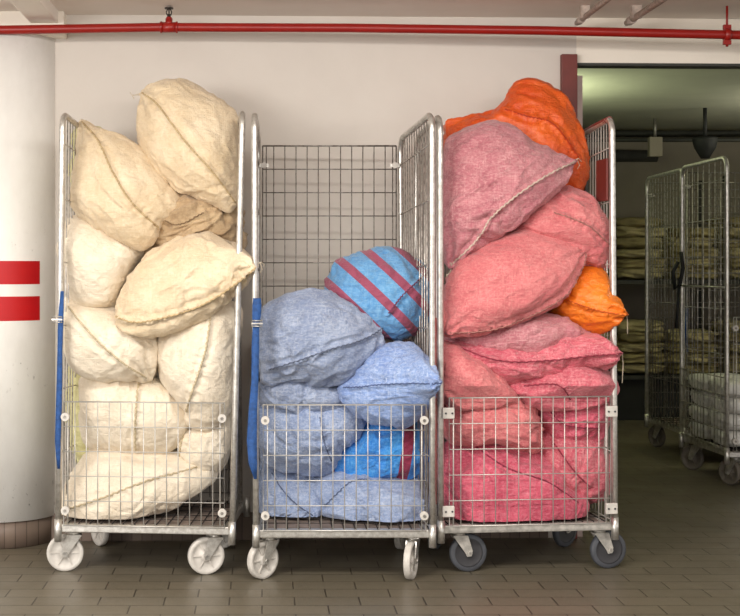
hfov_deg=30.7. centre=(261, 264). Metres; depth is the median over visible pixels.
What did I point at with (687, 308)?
strap
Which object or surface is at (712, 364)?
folded blanket
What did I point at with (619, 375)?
shelf
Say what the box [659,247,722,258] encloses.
folded blanket
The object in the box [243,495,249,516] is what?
socket
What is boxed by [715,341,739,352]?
folded blanket
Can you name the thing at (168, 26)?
pipe
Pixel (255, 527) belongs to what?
socket
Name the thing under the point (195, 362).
sack
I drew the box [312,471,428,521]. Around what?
sack
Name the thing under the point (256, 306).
strap
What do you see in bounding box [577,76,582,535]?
trim
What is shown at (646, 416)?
socket
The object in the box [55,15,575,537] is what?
wall
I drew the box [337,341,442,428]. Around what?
sack
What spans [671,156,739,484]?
roll cage
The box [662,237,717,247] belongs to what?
folded blanket
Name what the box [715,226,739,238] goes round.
folded blanket
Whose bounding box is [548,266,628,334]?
sack
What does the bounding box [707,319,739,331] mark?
folded blanket
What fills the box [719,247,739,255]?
folded blanket
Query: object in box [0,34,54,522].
column
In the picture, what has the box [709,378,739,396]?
bundle
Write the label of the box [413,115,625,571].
roll cage
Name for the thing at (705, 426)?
bundle
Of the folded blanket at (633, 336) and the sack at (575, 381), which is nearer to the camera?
the sack at (575, 381)
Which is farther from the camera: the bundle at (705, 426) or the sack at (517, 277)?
the bundle at (705, 426)
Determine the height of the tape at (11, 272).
0.102 m
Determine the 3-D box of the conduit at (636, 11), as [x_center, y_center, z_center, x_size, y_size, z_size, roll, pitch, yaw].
[1.623,-1.091,5.160,0.045,0.067,1.600,0,0,0]
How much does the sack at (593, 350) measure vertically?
0.244 m
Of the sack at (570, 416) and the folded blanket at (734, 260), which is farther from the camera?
the folded blanket at (734, 260)
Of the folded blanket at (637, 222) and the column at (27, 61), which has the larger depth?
the folded blanket at (637, 222)
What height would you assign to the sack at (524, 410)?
0.271 m
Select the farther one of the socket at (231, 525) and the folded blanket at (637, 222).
the folded blanket at (637, 222)
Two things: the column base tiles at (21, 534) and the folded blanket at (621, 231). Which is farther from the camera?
the folded blanket at (621, 231)
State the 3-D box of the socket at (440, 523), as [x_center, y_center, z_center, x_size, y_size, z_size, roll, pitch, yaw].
[0.713,1.063,5.340,0.029,0.090,0.030,0,0,-6]
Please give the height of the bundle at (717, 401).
0.100 m
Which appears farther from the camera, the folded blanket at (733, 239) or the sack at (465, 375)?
the folded blanket at (733, 239)
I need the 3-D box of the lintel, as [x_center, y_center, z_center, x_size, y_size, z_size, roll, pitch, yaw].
[2.813,-1.022,6.191,2.768,0.205,0.086,0,0,-2]
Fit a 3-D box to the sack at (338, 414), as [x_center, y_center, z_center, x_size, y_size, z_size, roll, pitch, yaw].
[0.197,0.707,5.600,0.489,0.357,0.425,0,0,0]
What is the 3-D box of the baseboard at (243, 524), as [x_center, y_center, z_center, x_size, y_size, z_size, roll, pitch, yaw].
[-1.349,1.177,5.998,5.300,0.125,0.010,0,0,-2]
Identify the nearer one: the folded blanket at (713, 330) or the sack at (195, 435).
the sack at (195, 435)
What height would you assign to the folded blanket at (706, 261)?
0.111 m
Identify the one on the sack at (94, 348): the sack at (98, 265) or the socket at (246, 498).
the sack at (98, 265)
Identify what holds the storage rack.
on the floor
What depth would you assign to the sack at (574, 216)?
5.42 m
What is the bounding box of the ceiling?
[0,0,739,129]
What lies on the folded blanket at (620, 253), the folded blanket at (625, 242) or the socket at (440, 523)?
the folded blanket at (625, 242)
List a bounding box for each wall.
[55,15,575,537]
[588,142,739,341]
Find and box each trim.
[560,54,576,538]
[577,63,739,68]
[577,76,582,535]
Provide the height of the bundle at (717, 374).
0.100 m
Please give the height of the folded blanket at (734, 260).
0.113 m
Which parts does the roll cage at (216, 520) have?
frame, board, frame, panel, frame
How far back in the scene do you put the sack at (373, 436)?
5.50 m
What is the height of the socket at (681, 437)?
0.090 m
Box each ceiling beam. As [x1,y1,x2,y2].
[0,11,66,38]
[9,0,57,22]
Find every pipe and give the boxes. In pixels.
[0,7,739,39]
[586,130,739,137]
[586,138,739,141]
[589,150,657,161]
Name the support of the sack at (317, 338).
on the sack at (287, 392)
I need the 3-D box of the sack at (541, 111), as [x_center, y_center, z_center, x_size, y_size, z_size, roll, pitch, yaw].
[1.081,-0.534,5.714,0.624,0.543,0.358,0,0,12]
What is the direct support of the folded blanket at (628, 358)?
on the folded blanket at (636, 368)
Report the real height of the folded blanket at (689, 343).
0.112 m
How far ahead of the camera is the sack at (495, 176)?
5.37 m
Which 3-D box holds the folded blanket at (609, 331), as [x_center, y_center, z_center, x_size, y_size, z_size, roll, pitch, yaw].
[2.615,0.579,10.947,0.451,0.113,0.560,0,0,0]
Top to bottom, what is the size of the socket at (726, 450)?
0.090 m
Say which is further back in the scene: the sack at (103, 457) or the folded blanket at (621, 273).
the folded blanket at (621, 273)
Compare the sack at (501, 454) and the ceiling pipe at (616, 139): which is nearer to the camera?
the sack at (501, 454)
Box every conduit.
[574,0,610,25]
[624,0,666,25]
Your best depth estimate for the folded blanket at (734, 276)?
10.74 m
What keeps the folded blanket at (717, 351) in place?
on the folded blanket at (712, 361)
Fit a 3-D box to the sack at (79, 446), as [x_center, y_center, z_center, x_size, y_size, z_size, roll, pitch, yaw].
[-0.731,0.642,5.717,0.219,0.453,0.260,0,0,-13]
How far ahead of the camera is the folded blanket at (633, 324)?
10.73 m
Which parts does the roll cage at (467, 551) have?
frame, panel, board, frame, frame, name plate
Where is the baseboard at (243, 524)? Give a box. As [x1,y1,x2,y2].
[51,512,547,540]
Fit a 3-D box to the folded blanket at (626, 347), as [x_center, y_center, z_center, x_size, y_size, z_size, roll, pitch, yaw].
[3.050,0.664,10.958,0.451,0.107,0.560,-1,0,-3]
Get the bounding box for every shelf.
[608,369,721,378]
[616,279,739,283]
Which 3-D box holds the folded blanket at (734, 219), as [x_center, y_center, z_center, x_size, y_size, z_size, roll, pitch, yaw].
[3.896,-0.339,10.941,0.420,0.100,0.550,1,0,-4]
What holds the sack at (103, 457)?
in the roll cage at (216, 520)
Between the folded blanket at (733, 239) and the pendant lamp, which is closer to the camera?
the pendant lamp
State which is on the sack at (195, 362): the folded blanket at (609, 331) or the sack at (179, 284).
the sack at (179, 284)
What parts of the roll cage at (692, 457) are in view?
strap handle, frame, panel, board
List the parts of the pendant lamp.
stem, lamp shade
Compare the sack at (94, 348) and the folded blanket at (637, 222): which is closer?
the sack at (94, 348)
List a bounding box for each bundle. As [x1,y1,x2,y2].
[687,373,739,390]
[689,405,715,422]
[689,420,715,438]
[690,389,712,406]
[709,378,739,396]
[709,394,739,413]
[709,411,739,429]
[709,427,739,446]
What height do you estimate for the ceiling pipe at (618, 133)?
0.060 m
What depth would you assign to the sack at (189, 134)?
5.46 m
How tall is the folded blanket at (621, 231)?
0.115 m
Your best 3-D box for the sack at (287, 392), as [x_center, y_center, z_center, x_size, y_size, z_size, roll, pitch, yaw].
[0.178,0.531,5.582,0.404,0.186,0.393,0,0,0]
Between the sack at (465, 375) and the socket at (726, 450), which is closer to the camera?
the sack at (465, 375)
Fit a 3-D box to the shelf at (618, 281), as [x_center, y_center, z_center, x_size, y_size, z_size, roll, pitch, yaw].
[3.675,0.135,10.975,2.650,0.030,0.650,0,0,0]
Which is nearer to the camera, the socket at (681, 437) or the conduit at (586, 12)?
the conduit at (586, 12)
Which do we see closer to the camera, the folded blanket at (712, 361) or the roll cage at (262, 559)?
the roll cage at (262, 559)
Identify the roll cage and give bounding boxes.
[47,111,249,574]
[247,113,435,579]
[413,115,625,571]
[644,168,739,451]
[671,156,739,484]
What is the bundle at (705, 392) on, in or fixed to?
on the bundle at (705, 409)
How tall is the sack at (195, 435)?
0.291 m
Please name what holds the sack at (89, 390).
on the sack at (103, 457)
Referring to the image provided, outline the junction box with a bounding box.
[648,118,662,156]
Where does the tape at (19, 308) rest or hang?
attached to the column at (27, 61)
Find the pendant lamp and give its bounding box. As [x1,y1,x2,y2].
[692,108,717,158]
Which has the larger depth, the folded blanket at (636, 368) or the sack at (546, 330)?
the folded blanket at (636, 368)
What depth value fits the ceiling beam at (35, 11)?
5.68 m
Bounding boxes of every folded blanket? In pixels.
[602,331,609,340]
[608,267,668,279]
[616,217,662,227]
[616,226,666,237]
[616,237,663,248]
[616,248,666,258]
[616,258,666,267]
[617,319,663,332]
[617,331,663,342]
[617,342,666,352]
[617,352,668,363]
[617,363,663,374]
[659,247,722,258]
[660,228,719,237]
[660,340,719,353]
[660,363,719,373]
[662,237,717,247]
[662,258,719,267]
[662,267,719,279]
[662,328,719,342]
[662,351,717,363]
[705,217,739,226]
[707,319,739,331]
[712,238,739,247]
[712,361,739,373]
[713,258,739,268]
[713,330,739,342]
[713,351,739,361]
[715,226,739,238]
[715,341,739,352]
[717,268,739,279]
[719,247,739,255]
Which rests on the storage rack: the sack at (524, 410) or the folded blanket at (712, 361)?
the folded blanket at (712, 361)
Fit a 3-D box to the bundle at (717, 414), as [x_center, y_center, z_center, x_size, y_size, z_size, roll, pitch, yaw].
[2.742,0.885,7.648,0.326,0.100,0.327,0,0,-2]
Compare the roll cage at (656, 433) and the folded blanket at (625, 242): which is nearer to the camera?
the roll cage at (656, 433)
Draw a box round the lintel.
[576,18,739,63]
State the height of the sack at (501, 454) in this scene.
0.336 m
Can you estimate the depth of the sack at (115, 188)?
5.44 m
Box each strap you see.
[51,291,63,468]
[247,298,262,478]
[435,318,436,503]
[685,308,687,351]
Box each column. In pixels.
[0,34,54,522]
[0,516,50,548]
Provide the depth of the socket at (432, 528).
5.24 m
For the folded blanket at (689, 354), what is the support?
on the folded blanket at (712, 364)
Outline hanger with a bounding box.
[722,6,731,46]
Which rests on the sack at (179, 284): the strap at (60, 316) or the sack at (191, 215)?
the sack at (191, 215)
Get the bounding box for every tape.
[0,261,39,283]
[0,296,39,320]
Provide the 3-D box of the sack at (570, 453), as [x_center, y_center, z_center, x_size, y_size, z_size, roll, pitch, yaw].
[1.291,0.842,5.655,0.360,0.350,0.393,0,0,0]
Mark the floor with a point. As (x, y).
(679, 526)
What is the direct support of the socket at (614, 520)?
attached to the roll cage at (467, 551)
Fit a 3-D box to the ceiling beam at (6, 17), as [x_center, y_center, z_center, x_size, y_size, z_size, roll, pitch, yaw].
[-1.232,-1.070,5.980,0.710,0.110,0.100,0,0,0]
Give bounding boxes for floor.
[0,420,739,615]
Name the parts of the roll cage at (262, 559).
frame, panel, board, frame, frame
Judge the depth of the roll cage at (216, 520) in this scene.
5.36 m
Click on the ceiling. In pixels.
(676, 9)
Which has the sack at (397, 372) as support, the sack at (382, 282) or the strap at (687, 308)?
the sack at (382, 282)
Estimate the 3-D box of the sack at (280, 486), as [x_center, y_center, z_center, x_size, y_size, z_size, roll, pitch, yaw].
[0.144,0.912,5.647,0.351,0.238,0.391,0,0,0]
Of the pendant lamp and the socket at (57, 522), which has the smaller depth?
the socket at (57, 522)
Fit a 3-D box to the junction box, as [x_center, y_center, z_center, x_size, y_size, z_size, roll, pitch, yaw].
[3.021,-0.979,10.300,0.100,0.293,0.060,0,0,0]
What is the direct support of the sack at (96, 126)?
on the sack at (98, 265)
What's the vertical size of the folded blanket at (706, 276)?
0.115 m
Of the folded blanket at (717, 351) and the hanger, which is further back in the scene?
the folded blanket at (717, 351)
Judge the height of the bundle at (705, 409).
0.100 m
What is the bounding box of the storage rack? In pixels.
[608,176,739,419]
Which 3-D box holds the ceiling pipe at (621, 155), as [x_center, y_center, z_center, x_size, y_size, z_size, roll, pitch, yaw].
[2.150,-0.911,11.200,2.300,0.098,0.100,0,0,0]
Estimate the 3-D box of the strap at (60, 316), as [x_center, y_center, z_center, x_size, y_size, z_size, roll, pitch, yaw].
[-0.816,0.459,5.349,0.048,0.709,0.015,0,0,5]
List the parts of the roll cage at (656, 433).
frame, frame, board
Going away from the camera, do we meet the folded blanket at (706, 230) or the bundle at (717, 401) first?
the bundle at (717, 401)
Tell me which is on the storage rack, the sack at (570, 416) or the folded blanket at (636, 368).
the folded blanket at (636, 368)
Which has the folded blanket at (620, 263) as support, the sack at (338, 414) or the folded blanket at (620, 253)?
the folded blanket at (620, 253)
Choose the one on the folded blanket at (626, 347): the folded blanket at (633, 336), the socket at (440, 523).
the folded blanket at (633, 336)
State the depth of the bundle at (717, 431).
7.55 m
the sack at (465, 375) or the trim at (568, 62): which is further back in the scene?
the trim at (568, 62)
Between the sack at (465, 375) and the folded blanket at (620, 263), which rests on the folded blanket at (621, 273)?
the folded blanket at (620, 263)
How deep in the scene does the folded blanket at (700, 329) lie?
10.71 m
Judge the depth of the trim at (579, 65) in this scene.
6.12 m
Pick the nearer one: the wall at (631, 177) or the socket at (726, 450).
the socket at (726, 450)
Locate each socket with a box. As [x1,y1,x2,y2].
[54,519,61,541]
[228,522,235,544]
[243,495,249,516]
[252,524,259,547]
[429,525,435,547]
[437,520,444,543]
[611,517,618,539]
[644,414,648,426]
[679,432,683,447]
[724,448,729,464]
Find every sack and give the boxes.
[56,215,143,307]
[56,298,157,383]
[62,448,218,519]
[65,366,88,462]
[68,119,178,250]
[68,126,101,181]
[78,376,187,453]
[114,231,263,338]
[130,78,238,212]
[144,193,247,254]
[157,301,242,431]
[177,410,231,471]
[259,288,385,387]
[259,382,341,414]
[259,402,366,476]
[259,459,320,517]
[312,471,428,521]
[324,246,428,340]
[333,419,428,480]
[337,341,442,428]
[437,400,544,453]
[437,440,589,521]
[443,78,590,190]
[443,120,581,277]
[444,229,587,338]
[444,312,590,351]
[444,333,623,384]
[444,341,520,411]
[506,185,609,270]
[509,366,619,411]
[538,402,609,441]
[540,432,610,503]
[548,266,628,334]

